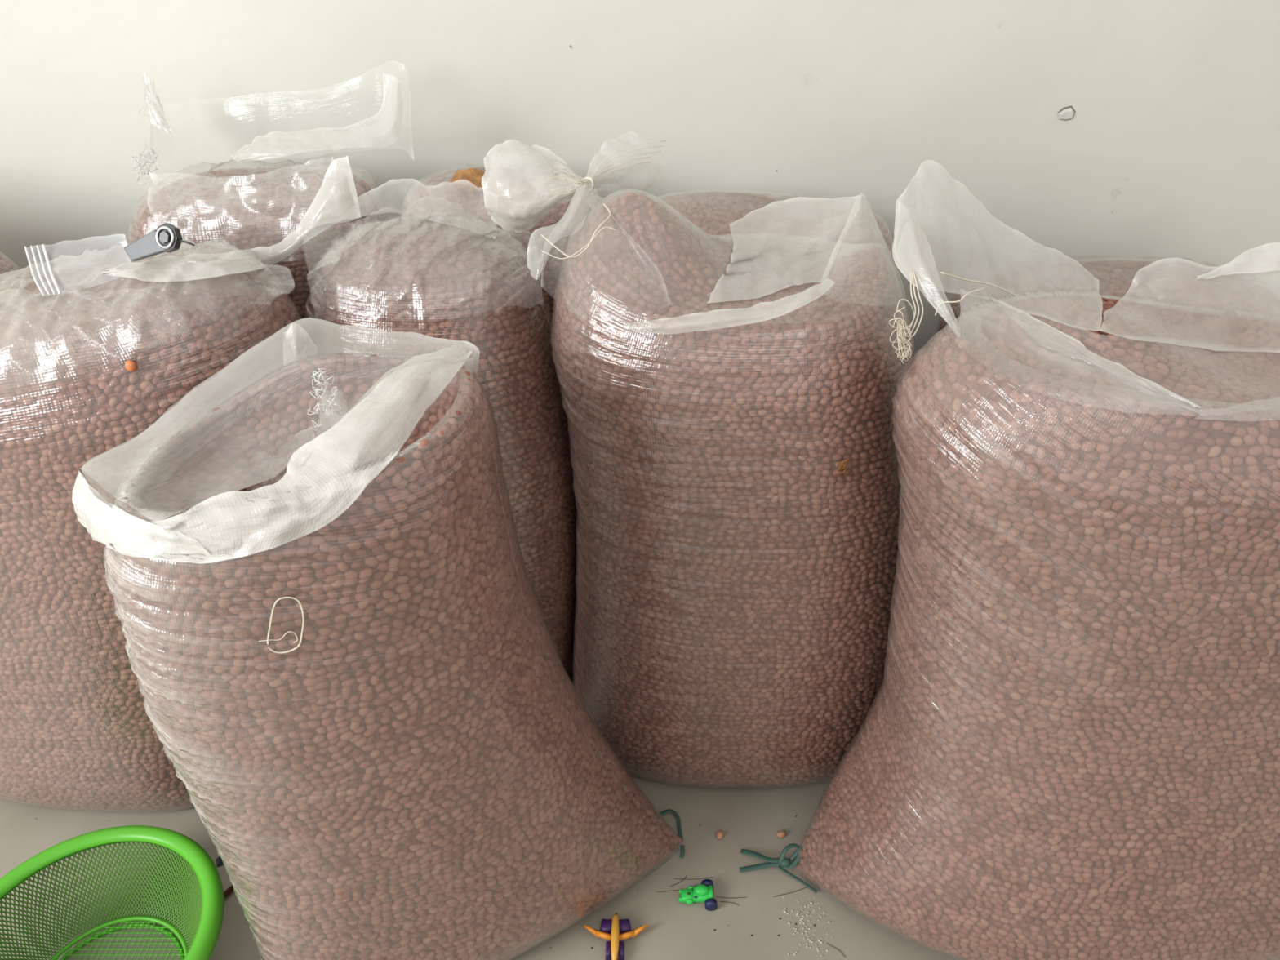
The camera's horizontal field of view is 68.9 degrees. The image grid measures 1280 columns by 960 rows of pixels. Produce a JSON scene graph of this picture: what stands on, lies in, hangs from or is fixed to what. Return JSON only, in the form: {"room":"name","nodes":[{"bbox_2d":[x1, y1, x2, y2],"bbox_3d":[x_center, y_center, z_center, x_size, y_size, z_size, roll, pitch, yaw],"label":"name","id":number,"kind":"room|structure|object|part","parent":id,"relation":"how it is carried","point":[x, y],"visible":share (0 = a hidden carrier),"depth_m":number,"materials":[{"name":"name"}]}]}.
{"room":"storage room","nodes":[
{"label":"storage room","id":0,"kind":"room"},
{"bbox_2d":[0,667,957,959],"bbox_3d":[0.000,1.337,0.511,8.000,0.100,4.400,0,33,0],"label":"floor","id":1,"kind":"structure","parent":0,"point":[750,819],"depth_m":1.47,"materials":[{"name":"concrete"}]},
{"bbox_2d":[0,251,28,293],"bbox_3d":[-1.457,-0.090,1.753,0.799,0.940,0.393,0,33,0],"label":"sack","id":2,"kind":"object","parent":1,"relation":"on","point":[6,264],"visible":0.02,"depth_m":1.63,"materials":[{"name":"plastic"}]},
{"bbox_2d":[0,825,224,959],"bbox_3d":[-0.765,0.679,1.304,0.379,0.139,0.379,0,33,0],"label":"mesh basket","id":3,"kind":"object","parent":1,"relation":"on","point":[197,893],"visible":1,"depth_m":1.40,"materials":[{"name":"green plastic"}]},
{"bbox_2d":[0,155,360,812],"bbox_3d":[-0.831,0.053,1.486,0.807,0.991,0.471,0,33,0],"label":"sack","id":4,"kind":"object","parent":1,"relation":"on","point":[77,731],"visible":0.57,"depth_m":1.23,"materials":[{"name":"plastic"}]},
{"bbox_2d":[24,234,131,296],"bbox_3d":[-0.723,-0.284,1.203,0.123,0.059,0.098,-14,36,-21],"label":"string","id":5,"kind":"object","parent":4,"relation":"on","point":[122,236],"visible":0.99,"depth_m":1.19,"materials":[{"name":"white fabric"}]},
{"bbox_2d":[124,360,136,371],"bbox_3d":[-0.623,-0.139,1.141,0.014,0.015,0.010,0,33,0],"label":"peanut","id":6,"kind":"object","parent":4,"relation":"in","point":[130,365],"visible":1,"depth_m":1.14,"materials":[{"name":"orange food"}]},
{"bbox_2d":[124,222,195,261],"bbox_3d":[-0.601,-0.297,1.168,0.102,0.050,0.023,7,34,10],"label":"tool","id":7,"kind":"object","parent":4,"relation":"in","point":[167,237],"visible":1,"depth_m":1.16,"materials":[{"name":"grey metal"}]},
{"bbox_3d":[-0.620,-0.294,1.172,0.065,0.041,0.018,6,33,9],"label":"blade","id":8,"kind":"part","parent":7,"relation":"part of","materials":[{"name":"grey metal"}]},
{"bbox_3d":[-0.587,-0.301,1.162,0.036,0.036,0.022,16,36,23],"label":"plate","id":9,"kind":"part","parent":7,"relation":"part of","materials":[{"name":"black metal"}]},
{"bbox_2d":[215,856,226,866],"bbox_3d":[-0.676,0.617,1.521,0.030,0.007,0.016,-17,37,-24],"label":"scrap","id":10,"kind":"object","parent":1,"relation":"on","point":[219,861],"visible":0.4,"depth_m":1.51,"materials":[{"name":"black rubber"}]},
{"bbox_2d":[223,882,238,897],"bbox_3d":[-0.662,0.658,1.454,0.010,0.009,0.080,23,39,31],"label":"stick","id":11,"kind":"object","parent":1,"relation":"on","point":[230,889],"visible":0.26,"depth_m":1.47,"materials":[{"name":"brown wood"}]},
{"bbox_2d":[124,70,413,354],"bbox_3d":[-0.697,-0.216,1.828,0.589,1.068,0.416,0,33,0],"label":"sack","id":12,"kind":"object","parent":1,"relation":"on","point":[246,208],"visible":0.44,"depth_m":1.55,"materials":[{"name":"white"}]},
{"bbox_2d":[71,317,684,959],"bbox_3d":[-0.247,0.285,1.193,0.639,0.921,0.393,0,33,0],"label":"sack","id":13,"kind":"object","parent":1,"relation":"on","point":[424,776],"visible":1,"depth_m":1.01,"materials":[{"name":"white"}]},
{"bbox_2d":[258,596,304,653],"bbox_3d":[-0.342,0.139,0.888,0.046,0.065,0.005,-10,34,-16],"label":"loop","id":14,"kind":"object","parent":13,"relation":"attached to","point":[282,597],"visible":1,"depth_m":0.89,"materials":[{"name":"beige"}]},
{"bbox_2d":[303,178,579,679],"bbox_3d":[-0.310,0.004,1.592,0.422,0.958,0.341,0,33,0],"label":"sack","id":15,"kind":"object","parent":1,"relation":"on","point":[450,279],"visible":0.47,"depth_m":1.35,"materials":[{"name":"plastic"}]},
{"bbox_2d":[397,164,603,326],"bbox_3d":[-0.280,-0.166,1.895,0.461,0.912,0.330,0,33,0],"label":"sack","id":16,"kind":"object","parent":1,"relation":"on","point":[443,199],"visible":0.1,"depth_m":1.59,"materials":[{"name":"plastic"}]},
{"bbox_2d":[450,168,484,193],"bbox_3d":[-0.289,-0.506,1.579,0.064,0.040,0.039,0,33,0],"label":"scrap","id":17,"kind":"object","parent":16,"relation":"on","point":[474,175],"visible":0.9,"depth_m":1.57,"materials":[{"name":"orange paper"}]},
{"bbox_2d":[583,912,647,959],"bbox_3d":[-0.037,0.689,1.390,0.096,0.025,0.090,0,33,0],"label":"plane","id":18,"kind":"object","parent":1,"relation":"on","point":[615,931],"visible":1,"depth_m":1.40,"materials":[{"name":"orange plastic"}]},
{"bbox_2d":[481,132,914,788],"bbox_3d":[0.131,0.023,1.485,0.704,1.042,0.404,0,33,0],"label":"sack","id":19,"kind":"object","parent":1,"relation":"on","point":[735,591],"visible":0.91,"depth_m":1.29,"materials":[{"name":"beige"}]},
{"bbox_2d":[836,458,865,479],"bbox_3d":[0.281,-0.013,1.239,0.049,0.040,0.007,-8,34,-13],"label":"husk","id":20,"kind":"object","parent":19,"relation":"attached to","point":[840,468],"visible":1,"depth_m":1.23,"materials":[{"name":"brown food"}]},
{"bbox_2d":[678,879,717,911],"bbox_3d":[0.089,0.646,1.458,0.060,0.028,0.042,0,33,0],"label":"toy car","id":21,"kind":"object","parent":1,"relation":"on","point":[703,892],"visible":1,"depth_m":1.45,"materials":[{"name":"green plastic"}]},
{"bbox_2d":[715,830,724,839],"bbox_3d":[0.134,0.592,1.557,0.013,0.011,0.016,0,33,0],"label":"peanut","id":22,"kind":"object","parent":1,"relation":"on","point":[719,835],"visible":1,"depth_m":1.55,"materials":[{"name":"food"}]},
{"bbox_2d":[656,875,845,957],"bbox_3d":[0.182,0.656,1.467,0.298,0.001,0.095,12,35,17],"label":"hair wisps","id":23,"kind":"object","parent":1,"relation":"on","point":[686,876],"visible":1,"depth_m":1.47,"materials":[{"name":"brown"}]},
{"bbox_2d":[651,188,902,297],"bbox_3d":[0.246,-0.139,1.895,0.585,0.867,0.361,0,33,0],"label":"sack","id":24,"kind":"object","parent":1,"relation":"on","point":[713,212],"visible":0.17,"depth_m":1.63,"materials":[{"name":"plastic"}]},
{"bbox_2d":[776,830,786,837],"bbox_3d":[0.236,0.591,1.558,0.016,0.011,0.013,0,33,0],"label":"peanut","id":25,"kind":"object","parent":1,"relation":"on","point":[781,833],"visible":1,"depth_m":1.55,"materials":[{"name":"food"}]},
{"bbox_2d":[782,894,832,956],"bbox_3d":[0.258,0.680,1.429,0.077,0.003,0.101,0,33,0],"label":"crumbs","id":26,"kind":"object","parent":1,"relation":"on","point":[811,903],"visible":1,"depth_m":1.43,"materials":[{"name":"beige food"}]},
{"bbox_2d":[739,160,1279,959],"bbox_3d":[0.717,0.171,1.230,1.112,1.071,0.489,0,33,0],"label":"sack","id":27,"kind":"object","parent":1,"relation":"on","point":[1068,748],"visible":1,"depth_m":1.10,"materials":[{"name":"beige"}]},
{"bbox_2d":[935,255,1279,338],"bbox_3d":[0.960,-0.077,1.911,0.777,0.745,0.383,0,33,0],"label":"sack","id":28,"kind":"object","parent":1,"relation":"on","point":[1175,283],"visible":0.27,"depth_m":1.70,"materials":[{"name":"plastic"}]},
{"bbox_2d":[0,0,1279,362],"bbox_3d":[0.000,-1.118,1.629,8.000,2.800,0.150,0,33,0],"label":"wall","id":29,"kind":"structure","parent":0,"point":[1170,147],"depth_m":1.80,"materials":[{"name":"paint"}]},
{"bbox_2d":[1057,105,1075,120],"bbox_3d":[0.824,-0.708,1.803,0.034,0.028,0.008,0,33,0],"label":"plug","id":30,"kind":"object","parent":29,"relation":"attached to","point":[1065,113],"visible":1,"depth_m":1.80,"materials":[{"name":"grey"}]}
]}

